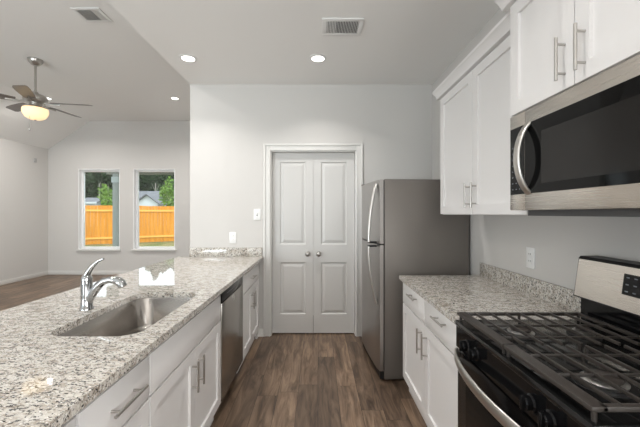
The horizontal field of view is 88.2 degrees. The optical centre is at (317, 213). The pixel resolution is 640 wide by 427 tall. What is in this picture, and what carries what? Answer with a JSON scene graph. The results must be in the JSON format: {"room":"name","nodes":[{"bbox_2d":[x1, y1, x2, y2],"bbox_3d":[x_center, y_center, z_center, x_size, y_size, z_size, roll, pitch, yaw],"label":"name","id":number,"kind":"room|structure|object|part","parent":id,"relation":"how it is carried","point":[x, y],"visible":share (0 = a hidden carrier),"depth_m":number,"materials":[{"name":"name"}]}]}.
{"room":"kitchen","nodes":[
{"label":"kitchen","id":0,"kind":"room"},
{"bbox_2d":[0,138,47,280],"bbox_3d":[-6.125,-0.036,2.375,0.150,2.812,10.350,0,0,0],"label":"wall","id":1,"kind":"structure","parent":0,"point":[23,181],"depth_m":6.76,"materials":[{"name":"grey paint"}]},
{"bbox_2d":[0,271,47,285],"bbox_3d":[-6.043,1.327,2.300,0.014,0.085,10.200,0,0,0],"label":"baseboard","id":2,"kind":"structure","parent":1,"relation":"attached to","point":[26,277],"depth_m":6.75,"materials":[{"name":"white paint"}]},
{"bbox_2d":[48,121,189,270],"bbox_3d":[-3.680,-0.355,7.475,4.740,3.450,0.150,0,0,0],"label":"wall","id":3,"kind":"structure","parent":0,"point":[126,146],"depth_m":7.40,"materials":[{"name":"grey paint"}]},
{"bbox_2d":[48,271,129,274],"bbox_3d":[-3.733,1.327,7.393,4.606,0.085,0.014,0,0,0],"label":"baseboard","id":4,"kind":"structure","parent":3,"relation":"attached to","point":[49,272],"depth_m":7.38,"materials":[{"name":"white paint"}]},
{"bbox_2d":[76,169,120,250],"bbox_3d":[-4.907,-0.084,7.445,0.985,1.833,0.180,0,0,0],"label":"window","id":5,"kind":"structure","parent":3,"relation":"in","point":[81,172],"depth_m":7.48,"materials":[{"name":"white plastic"}]},
{"bbox_3d":[-4.907,-0.095,7.510,0.815,1.696,0.006,0,0,0],"label":"pane","id":6,"kind":"part","parent":5,"relation":"part of","materials":[{"name":"white paint"}]},
{"bbox_3d":[-4.907,0.818,7.420,0.985,0.031,0.130,0,0,0],"label":"sill","id":7,"kind":"part","parent":5,"relation":"part of","materials":[{"name":"white paint"}]},
{"bbox_2d":[131,169,175,250],"bbox_3d":[-3.672,-0.084,7.445,0.990,1.833,0.180,0,0,0],"label":"window","id":8,"kind":"structure","parent":3,"relation":"in","point":[136,247],"depth_m":7.46,"materials":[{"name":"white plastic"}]},
{"bbox_3d":[-3.672,0.818,7.420,0.990,0.031,0.130,0,0,0],"label":"sill","id":9,"kind":"part","parent":8,"relation":"part of","materials":[{"name":"white paint"}]},
{"bbox_2d":[0,275,426,426],"bbox_3d":[-2.388,1.430,2.300,7.625,0.120,10.500,0,0,0],"label":"floor","id":10,"kind":"structure","parent":0,"point":[283,379],"depth_m":2.66,"materials":[{"name":"brown wood"}]},
{"bbox_2d":[61,417,75,426],"bbox_3d":[-0.926,0.940,0.592,0.638,0.860,0.584,0,0,0],"label":"base cabinet","id":11,"kind":"object","parent":10,"relation":"on","point":[72,422],"visible":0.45,"depth_m":0.86,"materials":[{"name":"white paint"}]},
{"bbox_2d":[73,356,148,426],"bbox_3d":[-0.926,0.940,1.076,0.638,0.860,0.378,0,0,0],"label":"base cabinet","id":12,"kind":"object","parent":10,"relation":"on","point":[125,403],"visible":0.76,"depth_m":1.09,"materials":[{"name":"white paint"}]},
{"bbox_3d":[-0.626,0.618,1.093,0.037,0.011,0.185,0,0,0],"label":"handle","id":13,"kind":"part","parent":12,"relation":"part of","materials":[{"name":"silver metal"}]},
{"bbox_3d":[-0.654,0.983,1.077,0.019,0.545,0.369,0,0,0],"label":"door","id":14,"kind":"part","parent":12,"relation":"part of","materials":[{"name":"white paint"}]},
{"bbox_2d":[147,295,220,426],"bbox_3d":[-0.926,0.940,1.730,0.638,0.860,0.924,0,0,0],"label":"base cabinet","id":15,"kind":"object","parent":10,"relation":"on","point":[185,368],"visible":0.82,"depth_m":1.66,"materials":[{"name":"white paint"}]},
{"bbox_2d":[0,256,262,426],"bbox_3d":[-1.087,0.495,1.970,0.945,0.030,3.439,0,0,0],"label":"countertop","id":16,"kind":"structure","parent":15,"relation":"on","point":[46,377],"depth_m":1.25,"materials":[{"name":"stone"}]},
{"bbox_2d":[79,258,126,310],"bbox_3d":[-1.071,0.351,1.653,0.239,0.258,0.067,0,0,0],"label":"faucet","id":17,"kind":"object","parent":16,"relation":"on","point":[88,291],"visible":1,"depth_m":1.64,"materials":[{"name":"silver metal"}]},
{"bbox_3d":[-1.160,0.322,1.655,0.050,0.036,0.050,0,0,0],"label":"handle","id":18,"kind":"part","parent":17,"relation":"part of","materials":[{"name":"silver metal"}]},
{"bbox_3d":[-1.124,0.277,1.655,0.111,0.110,0.036,0,0,0],"label":"lever","id":19,"kind":"part","parent":17,"relation":"part of","materials":[{"name":"silver metal"}]},
{"bbox_3d":[-1.089,0.380,1.648,0.163,0.134,0.044,0,0,6],"label":"spout","id":20,"kind":"part","parent":17,"relation":"part of","materials":[{"name":"silver metal"}]},
{"bbox_2d":[58,297,191,335],"bbox_3d":[-0.900,0.606,1.649,0.416,0.193,0.762,0,0,0],"label":"sink","id":21,"kind":"object","parent":16,"relation":"in","point":[135,316],"visible":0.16,"depth_m":1.90,"materials":[{"name":"metal"}]},
{"bbox_3d":[-0.654,0.983,1.500,0.019,0.545,0.457,0,0,0],"label":"door","id":22,"kind":"part","parent":15,"relation":"part of","materials":[{"name":"white paint"}]},
{"bbox_3d":[-0.626,0.838,1.690,0.038,0.155,0.011,0,0,0],"label":"handle","id":23,"kind":"part","parent":15,"relation":"part of","materials":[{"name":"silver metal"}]},
{"bbox_3d":[-0.626,0.838,1.775,0.038,0.155,0.011,0,0,0],"label":"handle","id":24,"kind":"part","parent":15,"relation":"part of","materials":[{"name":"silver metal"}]},
{"bbox_3d":[-0.654,0.983,1.960,0.019,0.545,0.456,0,0,0],"label":"door","id":25,"kind":"part","parent":15,"relation":"part of","materials":[{"name":"white paint"}]},
{"bbox_2d":[220,276,242,400],"bbox_3d":[-0.938,0.942,2.509,0.604,0.856,0.624,0,0,0],"label":"dishwasher","id":26,"kind":"object","parent":10,"relation":"on","point":[231,319],"visible":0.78,"depth_m":2.44,"materials":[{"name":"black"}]},
{"bbox_2d":[237,263,258,372],"bbox_3d":[-0.926,0.940,3.213,0.638,0.860,0.774,0,0,0],"label":"base cabinet","id":27,"kind":"object","parent":10,"relation":"on","point":[250,279],"visible":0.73,"depth_m":3.15,"materials":[{"name":"white paint"}]},
{"bbox_3d":[-0.654,0.983,3.022,0.019,0.545,0.381,0,0,0],"label":"door","id":28,"kind":"part","parent":27,"relation":"part of","materials":[{"name":"white paint"}]},
{"bbox_3d":[-0.654,0.622,3.213,0.019,0.160,0.764,0,0,0],"label":"drawer","id":29,"kind":"part","parent":27,"relation":"part of","materials":[{"name":"white paint"}]},
{"bbox_3d":[-0.654,0.983,3.405,0.019,0.545,0.380,0,0,0],"label":"door","id":30,"kind":"part","parent":27,"relation":"part of","materials":[{"name":"white paint"}]},
{"bbox_2d":[361,179,468,379],"bbox_3d":[0.808,0.537,3.071,0.845,1.666,0.725,0,0,-4],"label":"refrigerator","id":31,"kind":"object","parent":10,"relation":"on","point":[405,232],"visible":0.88,"depth_m":2.71,"materials":[{"name":"grey metal"}]},
{"bbox_3d":[0.453,0.512,2.737,0.087,0.484,0.029,0,0,-4],"label":"handle","id":32,"kind":"part","parent":31,"relation":"part of","materials":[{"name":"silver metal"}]},
{"bbox_3d":[0.453,-0.007,2.737,0.087,0.484,0.029,0,0,-4],"label":"handle","id":33,"kind":"part","parent":31,"relation":"part of","materials":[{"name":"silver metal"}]},
{"bbox_3d":[0.483,0.771,3.047,0.048,1.027,0.721,0,0,-4],"label":"door","id":34,"kind":"part","parent":31,"relation":"part of","materials":[{"name":"metal"}]},
{"bbox_3d":[0.483,-0.016,3.047,0.048,0.524,0.721,0,0,-4],"label":"door","id":35,"kind":"part","parent":31,"relation":"part of","materials":[{"name":"metal"}]},
{"bbox_2d":[403,283,457,426],"bbox_3d":[0.941,0.940,2.027,0.648,0.860,1.050,0,0,0],"label":"base cabinet","id":36,"kind":"object","parent":10,"relation":"on","point":[430,371],"visible":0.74,"depth_m":1.94,"materials":[{"name":"white paint"}]},
{"bbox_3d":[0.664,0.603,2.291,0.019,0.155,0.515,0,0,0],"label":"drawer","id":37,"kind":"part","parent":36,"relation":"part of","materials":[{"name":"white paint"}]},
{"bbox_3d":[0.664,0.972,2.291,0.019,0.567,0.515,0,0,0],"label":"door","id":38,"kind":"part","parent":36,"relation":"part of","materials":[{"name":"white paint"}]},
{"bbox_3d":[0.636,0.802,2.080,0.038,0.155,0.011,0,0,0],"label":"handle","id":39,"kind":"part","parent":36,"relation":"part of","materials":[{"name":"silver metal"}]},
{"bbox_3d":[0.636,0.802,1.985,0.038,0.155,0.011,0,0,0],"label":"handle","id":40,"kind":"part","parent":36,"relation":"part of","materials":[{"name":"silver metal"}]},
{"bbox_3d":[0.636,0.570,1.745,0.037,0.011,0.160,0,0,0],"label":"handle","id":41,"kind":"part","parent":36,"relation":"part of","materials":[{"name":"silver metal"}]},
{"bbox_3d":[0.664,0.603,1.768,0.019,0.155,0.523,0,0,0],"label":"drawer","id":42,"kind":"part","parent":36,"relation":"part of","materials":[{"name":"white paint"}]},
{"bbox_3d":[0.664,0.972,1.768,0.019,0.567,0.523,0,0,0],"label":"door","id":43,"kind":"part","parent":36,"relation":"part of","materials":[{"name":"white paint"}]},
{"bbox_2d":[399,275,580,324],"bbox_3d":[0.952,0.495,2.029,0.644,0.030,1.066,0,0,0],"label":"countertop","id":44,"kind":"structure","parent":36,"relation":"on","point":[450,295],"depth_m":1.89,"materials":[{"name":"stone"}]},
{"bbox_2d":[454,256,639,426],"bbox_3d":[0.903,0.780,1.113,0.718,1.180,0.750,0,0,0],"label":"gas range","id":45,"kind":"object","parent":10,"relation":"on","point":[585,371],"visible":1,"depth_m":1.16,"materials":[{"name":"black"}]},
{"bbox_3d":[0.604,0.548,1.366,0.036,0.050,0.050,0,0,0],"label":"knob","id":46,"kind":"part","parent":45,"relation":"part of","materials":[{"name":"black plastic"}]},
{"bbox_3d":[0.604,0.548,1.286,0.036,0.050,0.050,0,0,0],"label":"knob","id":47,"kind":"part","parent":45,"relation":"part of","materials":[{"name":"black plastic"}]},
{"bbox_3d":[0.587,0.618,1.113,0.085,0.042,0.738,0,0,0],"label":"oven handle","id":48,"kind":"part","parent":45,"relation":"part of","materials":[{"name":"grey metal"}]},
{"bbox_3d":[0.639,0.881,1.113,0.024,0.547,0.742,0,0,0],"label":"oven door","id":49,"kind":"part","parent":45,"relation":"part of","materials":[{"name":"black ceramic"}]},
{"bbox_3d":[0.636,0.551,1.113,0.029,0.097,0.744,0,0,0],"label":"control panel","id":50,"kind":"part","parent":45,"relation":"part of","materials":[{"name":"black metal"}]},
{"bbox_3d":[0.604,0.548,0.956,0.036,0.050,0.050,0,0,0],"label":"knob","id":51,"kind":"part","parent":45,"relation":"part of","materials":[{"name":"black plastic"}]},
{"bbox_2d":[455,320,639,426],"bbox_3d":[0.940,0.489,1.113,0.645,0.025,0.750,0,0,0],"label":"cooktop","id":52,"kind":"object","parent":45,"relation":"in","point":[562,403],"depth_m":1.04,"materials":[{"name":"black metal"}]},
{"bbox_3d":[0.604,0.548,0.876,0.036,0.050,0.050,0,0,0],"label":"knob","id":53,"kind":"part","parent":45,"relation":"part of","materials":[{"name":"black plastic"}]},
{"bbox_3d":[1.162,0.283,1.113,0.027,0.162,0.736,0,0,0],"label":"steel panel","id":54,"kind":"part","parent":45,"relation":"part of","materials":[{"name":"silver metal"}]},
{"bbox_3d":[1.161,0.267,1.113,0.015,0.078,0.284,0,0,0],"label":"key panel","id":55,"kind":"part","parent":45,"relation":"part of","materials":[{"name":"black plastic"}]},
{"bbox_2d":[0,0,499,148],"bbox_3d":[-2.388,-1.836,2.300,7.625,0.788,10.500,0,0,0],"label":"ceiling","id":56,"kind":"structure","parent":0,"point":[233,42],"depth_m":3.30,"materials":[{"name":"white paint"}]},
{"bbox_2d":[0,57,91,130],"bbox_3d":[-3.798,-1.585,4.487,1.314,0.990,1.307,0,0,0],"label":"ceiling fan","id":57,"kind":"object","parent":56,"relation":"hanging from","point":[34,110],"visible":1,"depth_m":4.40,"materials":[{"name":"silver metal"}]},
{"bbox_3d":[-4.126,-1.499,4.144,0.144,0.038,0.480,0,0,44],"label":"blade","id":58,"kind":"part","parent":57,"relation":"part of","materials":[{"name":"grey"}]},
{"bbox_3d":[-4.215,-1.499,4.653,0.480,0.038,0.144,0,0,26],"label":"blade","id":59,"kind":"part","parent":57,"relation":"part of","materials":[{"name":"grey"}]},
{"bbox_3d":[-3.613,-1.499,4.072,0.144,0.038,0.480,0,0,-28],"label":"blade","id":60,"kind":"part","parent":57,"relation":"part of","materials":[{"name":"grey"}]},
{"bbox_3d":[-3.820,-1.341,4.460,0.290,0.147,0.290,0,0,0],"label":"lamp shade","id":61,"kind":"part","parent":57,"relation":"part of","materials":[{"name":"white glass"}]},
{"bbox_3d":[-3.759,-1.499,4.896,0.144,0.038,0.480,0,0,8],"label":"blade","id":62,"kind":"part","parent":57,"relation":"part of","materials":[{"name":"grey"}]},
{"bbox_3d":[-3.387,-1.499,4.536,0.480,0.038,0.144,0,0,-10],"label":"blade","id":63,"kind":"part","parent":57,"relation":"part of","materials":[{"name":"grey"}]},
{"bbox_2d":[70,8,112,21],"bbox_3d":[-2.360,-2.075,3.453,0.290,0.011,0.245,0,0,0],"label":"ceiling vent","id":64,"kind":"object","parent":56,"relation":"in","point":[87,14],"visible":1,"depth_m":3.45,"materials":[{"name":"white metal"}]},
{"bbox_2d":[179,54,196,61],"bbox_3d":[-1.204,-1.438,3.060,0.160,0.009,0.160,0,0,0],"label":"recessed light","id":65,"kind":"object","parent":56,"relation":"in","point":[185,57],"visible":1,"depth_m":3.05,"materials":[{"name":"white metal"}]},
{"bbox_2d":[309,54,326,61],"bbox_3d":[0.000,-1.438,3.060,0.160,0.009,0.160,0,0,0],"label":"recessed light","id":66,"kind":"object","parent":56,"relation":"in","point":[315,57],"visible":1,"depth_m":3.05,"materials":[{"name":"white metal"}]},
{"bbox_2d":[322,18,364,35],"bbox_3d":[0.188,-1.437,2.547,0.310,0.011,0.235,0,0,0],"label":"ceiling vent","id":67,"kind":"object","parent":56,"relation":"in","point":[330,26],"visible":1,"depth_m":2.54,"materials":[{"name":"white metal"}]},
{"bbox_2d":[190,85,431,328],"bbox_3d":[-0.077,-0.036,3.750,2.705,2.812,0.120,0,0,0],"label":"wall","id":68,"kind":"structure","parent":0,"point":[230,125],"depth_m":3.69,"materials":[{"name":"grey paint"}]},
{"bbox_2d":[189,248,261,256],"bbox_3d":[-1.029,0.430,3.679,0.802,0.100,0.020,0,0,0],"label":"backsplash","id":69,"kind":"structure","parent":68,"relation":"attached to","point":[193,252],"depth_m":3.67,"materials":[{"name":"stone"}]},
{"bbox_2d":[229,232,235,242],"bbox_3d":[-0.952,0.270,3.685,0.076,0.124,0.009,0,0,0],"label":"wall outlet","id":70,"kind":"object","parent":68,"relation":"attached to","point":[232,235],"visible":1,"depth_m":3.68,"materials":[{"name":"white plastic"}]},
{"bbox_2d":[254,209,260,219],"bbox_3d":[-0.680,0.010,3.681,0.076,0.124,0.018,0,0,0],"label":"light switch","id":71,"kind":"object","parent":68,"relation":"attached to","point":[257,212],"visible":1,"depth_m":3.68,"materials":[{"name":"white plastic"}]},
{"bbox_2d":[258,329,263,336],"bbox_3d":[-0.644,1.327,3.675,0.080,0.085,0.030,0,0,0],"label":"baseboard","id":72,"kind":"structure","parent":68,"relation":"attached to","point":[260,331],"depth_m":3.67,"materials":[{"name":"white paint"}]},
{"bbox_2d":[272,153,312,332],"bbox_3d":[-0.287,0.335,3.735,0.464,2.047,0.104,0,0,0],"label":"door","id":73,"kind":"structure","parent":68,"relation":"in","point":[292,173],"depth_m":3.75,"materials":[{"name":"grey paint"}]},
{"bbox_2d":[263,144,362,336],"bbox_3d":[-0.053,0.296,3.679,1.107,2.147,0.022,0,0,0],"label":"trim","id":74,"kind":"structure","parent":68,"relation":"attached to","point":[267,148],"depth_m":3.68,"materials":[{"name":"white paint"}]},
{"bbox_2d":[313,153,353,332],"bbox_3d":[0.180,0.335,3.735,0.464,2.047,0.104,0,0,0],"label":"door","id":75,"kind":"structure","parent":68,"relation":"in","point":[333,173],"depth_m":3.75,"materials":[{"name":"grey paint"}]},
{"bbox_2d":[432,8,639,289],"bbox_3d":[1.350,-0.036,2.375,0.150,2.812,10.350,0,0,0],"label":"wall","id":76,"kind":"structure","parent":0,"point":[501,241],"depth_m":1.89,"materials":[{"name":"grey paint"}]},
{"bbox_2d":[432,12,527,214],"bbox_3d":[1.087,-0.473,2.046,0.372,0.962,1.107,0,0,0],"label":"upper cabinet","id":77,"kind":"object","parent":76,"relation":"attached to","point":[474,98],"visible":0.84,"depth_m":1.96,"materials":[{"name":"white paint"}]},
{"bbox_3d":[0.956,-0.438,2.288,0.019,0.884,0.525,0,0,0],"label":"door","id":78,"kind":"part","parent":77,"relation":"part of","materials":[{"name":"white paint"}]},
{"bbox_3d":[0.927,-0.113,2.062,0.038,0.155,0.011,0,0,0],"label":"handle","id":79,"kind":"part","parent":77,"relation":"part of","materials":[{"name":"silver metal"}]},
{"bbox_3d":[1.073,-0.923,2.046,0.345,0.062,1.107,0,0,0],"label":"crown moulding","id":80,"kind":"part","parent":77,"relation":"part of","materials":[{"name":"white paint"}]},
{"bbox_3d":[0.927,-0.113,1.974,0.038,0.155,0.011,0,0,0],"label":"handle","id":81,"kind":"part","parent":77,"relation":"part of","materials":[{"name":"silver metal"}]},
{"bbox_3d":[0.956,-0.438,1.758,0.019,0.884,0.525,0,0,0],"label":"door","id":82,"kind":"part","parent":77,"relation":"part of","materials":[{"name":"white paint"}]},
{"bbox_2d":[526,247,534,268],"bbox_3d":[1.270,0.265,1.975,0.009,0.124,0.076,0,0,0],"label":"wall outlet","id":83,"kind":"object","parent":76,"relation":"attached to","point":[530,252],"visible":1,"depth_m":1.97,"materials":[{"name":"white plastic"}]},
{"bbox_2d":[480,262,580,312],"bbox_3d":[1.264,0.430,2.029,0.020,0.100,1.066,0,0,0],"label":"backsplash","id":84,"kind":"structure","parent":76,"relation":"attached to","point":[561,296],"depth_m":1.90,"materials":[{"name":"stone"}]},
{"bbox_2d":[494,0,639,116],"bbox_3d":[1.042,-0.716,1.134,0.444,0.566,0.798,0,0,0],"label":"upper cabinet","id":85,"kind":"object","parent":76,"relation":"attached to","point":[556,46],"visible":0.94,"depth_m":1.16,"materials":[{"name":"white paint"}]},
{"bbox_3d":[1.032,-0.968,1.134,0.425,0.062,0.798,0,0,0],"label":"crown moulding","id":86,"kind":"part","parent":85,"relation":"part of","materials":[{"name":"white paint"}]},
{"bbox_3d":[0.874,-0.681,1.299,0.019,0.490,0.370,0,0,0],"label":"door","id":87,"kind":"part","parent":85,"relation":"part of","materials":[{"name":"white paint"}]},
{"bbox_3d":[0.846,-0.540,1.155,0.038,0.150,0.011,0,0,0],"label":"handle","id":88,"kind":"part","parent":85,"relation":"part of","materials":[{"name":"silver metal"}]},
{"bbox_2d":[510,54,639,216],"bbox_3d":[1.040,-0.210,1.111,0.466,0.440,0.749,0,0,0],"label":"microwave","id":89,"kind":"object","parent":85,"relation":"attached to","point":[575,152],"visible":1,"depth_m":1.07,"materials":[{"name":"black"}]},
{"bbox_3d":[0.864,-0.227,1.431,0.002,0.290,0.097,0,0,0],"label":"control panel","id":90,"kind":"part","parent":89,"relation":"part of","materials":[{"name":"black ceramic"}]},
{"bbox_3d":[0.841,-0.227,1.357,0.068,0.302,0.038,0,0,0],"label":"handle","id":91,"kind":"part","parent":89,"relation":"part of","materials":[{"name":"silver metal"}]},
{"bbox_3d":[0.864,-0.227,1.073,0.002,0.290,0.611,0,0,0],"label":"black glass","id":92,"kind":"part","parent":89,"relation":"part of","materials":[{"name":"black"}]},
{"bbox_3d":[0.846,-0.540,1.068,0.038,0.150,0.011,0,0,0],"label":"handle","id":93,"kind":"part","parent":85,"relation":"part of","materials":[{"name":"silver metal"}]},
{"bbox_3d":[0.874,-0.681,0.924,0.019,0.490,0.371,0,0,0],"label":"door","id":94,"kind":"part","parent":85,"relation":"part of","materials":[{"name":"white paint"}]},
{"label":"outside","id":95,"kind":"structure","parent":0,"visible":0},
{"bbox_2d":[85,226,173,245],"bbox_3d":[-20.000,1.670,48.780,100.000,0.200,82.440,0,0,0],"label":"lawn","id":96,"kind":"structure","parent":95,"point":[165,243],"depth_m":16.71,"materials":[{"name":"green plant"}]},
{"bbox_2d":[85,198,101,225],"bbox_3d":[-31.975,-0.225,41.975,10.790,3.590,4.750,0,0,0],"label":"house","id":97,"kind":"structure","parent":96,"relation":"on","point":[88,201],"depth_m":40.00,"materials":[{"name":"grey"}]},
{"bbox_2d":[85,172,111,197],"bbox_3d":[-33.489,-3.017,50.347,3.728,9.175,4.131,0,0,0],"label":"tree","id":98,"kind":"object","parent":96,"relation":"on","point":[91,186],"visible":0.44,"depth_m":49.02,"materials":[{"name":"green plant"}]},
{"bbox_2d":[92,172,105,196],"bbox_3d":[-30.884,-3.260,46.539,1.799,9.659,1.882,0,0,-25],"label":"tree","id":99,"kind":"object","parent":96,"relation":"on","point":[98,176],"visible":0.41,"depth_m":46.28,"materials":[{"name":"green plant"}]},
{"bbox_2d":[97,183,112,205],"bbox_3d":[-14.235,-0.243,22.537,1.236,3.628,1.227,0,0,21],"label":"tree","id":100,"kind":"object","parent":96,"relation":"on","point":[106,198],"visible":0.5,"depth_m":22.30,"materials":[{"name":"green plant"}]},
{"bbox_2d":[110,175,145,190],"bbox_3d":[-28.465,-2.899,49.603,4.619,8.940,3.679,0,0,0],"label":"tree","id":101,"kind":"object","parent":96,"relation":"on","point":[141,178],"visible":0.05,"depth_m":49.81,"materials":[{"name":"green plant"}]},
{"bbox_2d":[85,205,173,244],"bbox_3d":[-8.319,0.576,18.438,20.000,1.988,0.161,0,0,-32],"label":"wooden fence","id":102,"kind":"object","parent":96,"relation":"on","point":[156,223],"visible":0.2,"depth_m":17.69,"materials":[{"name":"orange wood"}]},
{"bbox_3d":[-8.290,-0.150,18.390,20.000,0.090,0.046,0,0,-32],"label":"rail","id":103,"kind":"part","parent":102,"relation":"part of","materials":[{"name":"orange wood"}]},
{"bbox_3d":[-8.290,1.250,18.390,20.000,0.090,0.046,0,0,-32],"label":"rail","id":104,"kind":"part","parent":102,"relation":"part of","materials":[{"name":"orange wood"}]},
{"bbox_2d":[112,191,173,205],"bbox_3d":[-22.610,-0.675,42.125,7.920,4.490,6.450,0,0,0],"label":"house","id":105,"kind":"structure","parent":96,"relation":"on","point":[146,198],"depth_m":39.20,"materials":[{"name":"grey"}]},
{"bbox_2d":[141,175,149,190],"bbox_3d":[-31.047,-3.408,56.840,4.412,9.955,3.818,0,0,0],"label":"tree","id":106,"kind":"object","parent":96,"relation":"on","point":[145,184],"visible":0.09,"depth_m":56.31,"materials":[{"name":"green plant"}]},
{"bbox_2d":[146,175,152,190],"bbox_3d":[-32.118,-4.416,63.280,3.814,11.973,4.022,0,0,0],"label":"tree","id":107,"kind":"object","parent":96,"relation":"on","point":[150,180],"visible":0.1,"depth_m":62.03,"materials":[{"name":"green plant"}]},
{"bbox_2d":[151,175,160,190],"bbox_3d":[-23.008,-3.472,46.529,1.840,10.085,1.767,0,0,0],"label":"tree","id":108,"kind":"object","parent":96,"relation":"on","point":[155,178],"visible":0.17,"depth_m":46.47,"materials":[{"name":"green plant"}]},
{"bbox_2d":[149,175,172,190],"bbox_3d":[-23.661,-3.269,50.431,3.252,9.680,4.214,0,0,0],"label":"tree","id":109,"kind":"object","parent":96,"relation":"on","point":[162,178],"visible":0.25,"depth_m":48.90,"materials":[{"name":"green plant"}]},
{"bbox_2d":[158,176,173,205],"bbox_3d":[-10.169,-0.503,22.535,1.368,4.148,1.181,0,0,0],"label":"tree","id":110,"kind":"object","parent":96,"relation":"on","point":[167,199],"visible":0.53,"depth_m":22.35,"materials":[{"name":"green plant"}]},
{"bbox_3d":[-3.740,1.510,8.652,4.620,0.120,2.195,0,0,0],"label":"porch slab","id":111,"kind":"object","parent":96,"relation":"on","visible":0},
{"bbox_2d":[111,174,118,245],"bbox_3d":[-5.790,0.160,9.515,0.210,2.580,0.210,0,0,0],"label":"porch post","id":112,"kind":"object","parent":111,"relation":"on","point":[115,179],"visible":0.45,"depth_m":9.43,"materials":[{"name":"grey wood"}]},
{"bbox_3d":[-5.790,-0.970,9.515,0.210,0.160,0.210,0,0,0],"label":"cap trim","id":113,"kind":"part","parent":112,"relation":"part of","materials":[{"name":"grey"}]},
{"bbox_2d":[106,172,173,174],"bbox_3d":[-3.740,-1.270,9.515,4.620,0.280,0.170,0,0,0],"label":"beam","id":114,"kind":"structure","parent":112,"relation":"on","point":[109,173],"depth_m":9.43,"materials":[{"name":"grey"}]}
]}

